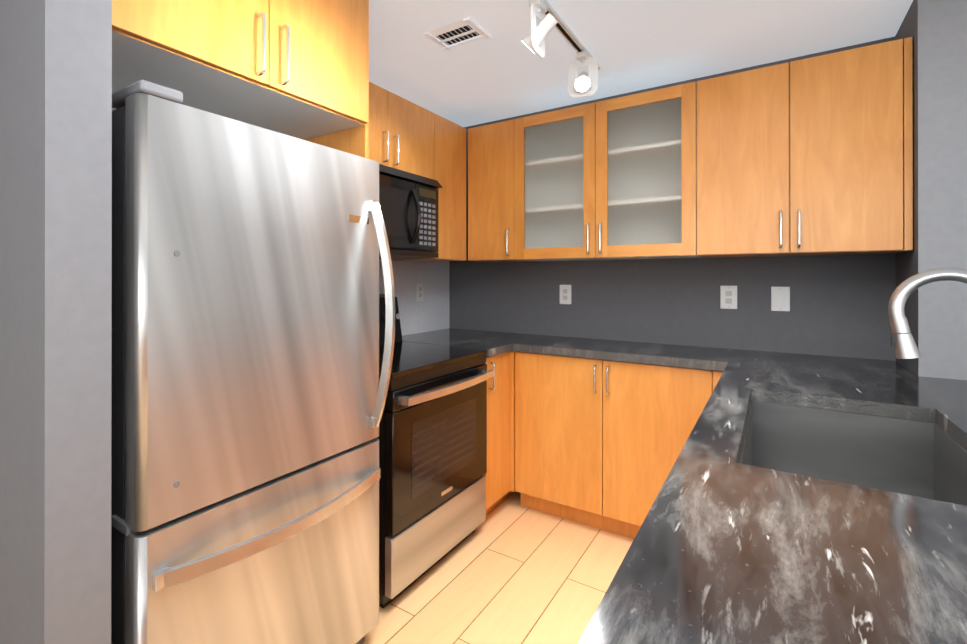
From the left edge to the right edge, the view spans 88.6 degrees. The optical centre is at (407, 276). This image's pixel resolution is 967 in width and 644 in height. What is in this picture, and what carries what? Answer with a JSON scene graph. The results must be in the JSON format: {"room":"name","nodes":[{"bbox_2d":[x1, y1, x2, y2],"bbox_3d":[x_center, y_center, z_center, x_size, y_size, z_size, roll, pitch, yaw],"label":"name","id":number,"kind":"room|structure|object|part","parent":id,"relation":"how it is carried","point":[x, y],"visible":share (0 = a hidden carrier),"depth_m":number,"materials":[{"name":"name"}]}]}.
{"room":"kitchen","nodes":[
{"label":"kitchen","id":0,"kind":"room"},
{"bbox_2d":[0,0,111,643],"bbox_3d":[-0.946,0.117,1.192,0.745,2.320,0.116,0,0,37],"label":"wall","id":1,"kind":"structure","parent":0,"point":[55,279],"depth_m":0.97,"materials":[{"name":"paint"}]},
{"bbox_2d":[379,259,448,335],"bbox_3d":[-0.503,0.119,2.507,0.120,2.320,2.754,0,0,37],"label":"wall","id":2,"kind":"structure","parent":0,"point":[429,312],"depth_m":3.20,"materials":[{"name":"paint"}]},
{"bbox_2d":[112,0,368,158],"bbox_3d":[-0.648,0.119,1.614,0.711,2.318,0.894,0,0,37],"label":"upper cabinet","id":3,"kind":"object","parent":2,"relation":"attached to","point":[299,69],"visible":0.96,"depth_m":1.45,"materials":[{"name":"brown wood"}]},
{"bbox_2d":[369,82,465,261],"bbox_3d":[-0.107,-0.499,2.611,0.384,0.804,1.181,0,0,37],"label":"upper cabinet","id":4,"kind":"object","parent":2,"relation":"attached to","point":[407,136],"visible":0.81,"depth_m":2.66,"materials":[{"name":"brown wood"}]},
{"bbox_2d":[379,164,442,258],"bbox_3d":[-0.198,-0.311,2.431,0.454,0.416,0.771,0,0,37],"label":"microwave","id":5,"kind":"object","parent":4,"relation":"attached to","point":[408,202],"visible":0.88,"depth_m":2.41,"materials":[{"name":"black"}]},
{"bbox_2d":[417,283,422,300],"bbox_3d":[0.083,0.101,3.182,0.008,0.118,0.072,0,0,37],"label":"electrical outlet","id":6,"kind":"object","parent":2,"relation":"attached to","point":[419,291],"visible":1,"depth_m":3.18,"materials":[{"name":"white plastic"}]},
{"bbox_2d":[362,491,633,643],"bbox_3d":[0.013,1.326,0.506,4.100,0.100,5.338,0,0,37],"label":"floor","id":7,"kind":"structure","parent":0,"point":[510,570],"depth_m":2.02,"materials":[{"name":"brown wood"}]},
{"bbox_2d":[111,80,394,643],"bbox_3d":[-0.584,0.425,1.568,0.814,1.706,0.824,0,0,37],"label":"fridge","id":8,"kind":"object","parent":7,"relation":"on","point":[249,390],"visible":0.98,"depth_m":1.26,"materials":[{"name":"metal"}]},
{"bbox_2d":[377,294,493,607],"bbox_3d":[-0.068,0.689,2.318,0.742,1.180,0.760,0,0,37],"label":"range","id":9,"kind":"object","parent":7,"relation":"on","point":[432,437],"visible":0.42,"depth_m":2.05,"materials":[{"name":"metal"}]},
{"bbox_2d":[484,351,515,514],"bbox_3d":[0.361,0.844,2.955,0.718,0.872,0.753,0,0,37],"label":"base cabinet","id":10,"kind":"object","parent":7,"relation":"on","point":[500,480],"visible":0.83,"depth_m":2.60,"materials":[{"name":"brown wood"}]},
{"bbox_2d":[515,351,723,538],"bbox_3d":[1.114,0.844,2.553,0.997,0.872,0.495,0,0,37],"label":"base cabinet","id":11,"kind":"object","parent":7,"relation":"on","point":[599,443],"visible":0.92,"depth_m":2.42,"materials":[{"name":"brown wood"}]},
{"bbox_3d":[0.834,0.840,0.658,0.886,0.872,2.963,0,0,37],"label":"base cabinet","id":12,"kind":"object","parent":7,"relation":"on","visible":0},
{"bbox_2d":[402,332,513,357],"bbox_3d":[0.207,0.385,2.766,0.702,0.040,0.272,0,0,37],"label":"countertop","id":13,"kind":"structure","parent":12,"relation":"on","point":[493,347],"depth_m":2.71,"materials":[{"name":"stone"}]},
{"bbox_2d":[429,328,725,369],"bbox_3d":[0.826,0.385,2.776,1.680,0.040,0.486,0,0,37],"label":"countertop","id":14,"kind":"structure","parent":12,"relation":"on","point":[697,357],"depth_m":2.49,"materials":[{"name":"stone"}]},
{"bbox_2d":[578,348,966,643],"bbox_3d":[1.111,0.381,0.690,1.260,0.040,3.486,0,0,37],"label":"countertop","id":15,"kind":"structure","parent":12,"relation":"on","point":[727,547],"depth_m":0.67,"materials":[{"name":"stone"}]},
{"bbox_2d":[740,401,966,505],"bbox_3d":[1.044,0.509,1.148,0.447,0.213,0.832,0,0,37],"label":"sink","id":16,"kind":"object","parent":15,"relation":"in","point":[927,460],"visible":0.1,"depth_m":1.43,"materials":[{"name":"metal"}]},
{"bbox_2d":[888,268,966,358],"bbox_3d":[1.404,0.170,1.256,0.258,0.383,0.136,0,0,37],"label":"faucet","id":17,"kind":"object","parent":15,"relation":"on","point":[903,343],"visible":1,"depth_m":1.27,"materials":[{"name":"silver metal"}]},
{"bbox_2d":[369,0,912,126],"bbox_3d":[0.013,-1.094,0.510,4.100,0.100,5.338,0,0,37],"label":"ceiling","id":18,"kind":"structure","parent":0,"point":[504,71],"depth_m":2.19,"materials":[{"name":"paint"}]},
{"bbox_2d":[423,17,490,49],"bbox_3d":[0.214,-1.035,2.103,0.230,0.012,0.186,0,0,37],"label":"ceiling vent","id":19,"kind":"object","parent":18,"relation":"in","point":[460,30],"visible":1,"depth_m":2.08,"materials":[{"name":"white metal"}]},
{"bbox_2d":[543,0,599,69],"bbox_3d":[0.245,-1.030,1.498,0.036,0.023,2.298,0,0,37],"label":"track rail","id":20,"kind":"object","parent":18,"relation":"attached to","point":[568,34],"visible":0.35,"depth_m":2.05,"materials":[{"name":"white plastic"}]},
{"bbox_2d":[522,0,557,57],"bbox_3d":[0.490,-0.921,1.815,0.134,0.192,0.128,0,0,37],"label":"track spotlight","id":21,"kind":"object","parent":20,"relation":"attached to","point":[533,40],"depth_m":1.79,"materials":[{"name":"white plastic"}]},
{"bbox_3d":[0.485,-0.999,1.819,0.042,0.038,0.080,0,0,37],"label":"track spotlight mount","id":22,"kind":"part","parent":21,"relation":"part of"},
{"bbox_2d":[568,51,597,97],"bbox_3d":[0.805,-0.920,2.249,0.128,0.192,0.137,0,0,22],"label":"track spotlight","id":23,"kind":"object","parent":20,"relation":"attached to","point":[583,84],"depth_m":2.23,"materials":[{"name":"white plastic"}]},
{"bbox_3d":[0.803,-0.998,2.243,0.042,0.038,0.080,0,0,37],"label":"track spot mount","id":24,"kind":"part","parent":23,"relation":"part of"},
{"bbox_2d":[449,37,895,360],"bbox_3d":[1.727,0.119,2.484,3.720,2.320,0.120,0,0,37],"label":"wall","id":25,"kind":"structure","parent":0,"point":[839,305],"depth_m":2.58,"materials":[{"name":"paint"}]},
{"bbox_2d":[468,116,551,261],"bbox_3d":[0.619,-0.498,3.011,0.362,0.804,0.359,0,0,37],"label":"upper cabinet","id":26,"kind":"object","parent":25,"relation":"attached to","point":[510,161],"depth_m":2.81,"materials":[{"name":"brown wood"}]},
{"bbox_2d":[560,285,570,303],"bbox_3d":[0.960,0.108,2.977,0.072,0.118,0.008,0,0,37],"label":"electrical outlet","id":27,"kind":"object","parent":25,"relation":"attached to","point":[565,294],"visible":1,"depth_m":2.97,"materials":[{"name":"white plastic"}]},
{"bbox_2d":[720,286,736,308],"bbox_3d":[1.626,0.104,2.479,0.072,0.118,0.008,0,0,37],"label":"electrical outlet","id":28,"kind":"object","parent":25,"relation":"attached to","point":[728,297],"visible":1,"depth_m":2.48,"materials":[{"name":"white plastic"}]},
{"bbox_2d":[771,287,789,310],"bbox_3d":[1.793,0.107,2.354,0.072,0.118,0.008,0,0,37],"label":"light switch","id":29,"kind":"object","parent":25,"relation":"attached to","point":[780,298],"visible":1,"depth_m":2.35,"materials":[{"name":"white plastic"}]},
{"bbox_2d":[676,37,912,257],"bbox_3d":[1.695,-0.500,2.206,0.762,0.804,0.359,0,0,37],"label":"upper cabinet","id":30,"kind":"object","parent":25,"relation":"attached to","point":[812,156],"depth_m":2.03,"materials":[{"name":"brown wood"}]},
{"bbox_2d":[895,0,966,379],"bbox_3d":[2.523,0.118,1.555,1.333,2.320,0.415,0,0,37],"label":"wall","id":31,"kind":"structure","parent":0,"point":[936,311],"depth_m":1.76,"materials":[{"name":"paint"}]}
]}

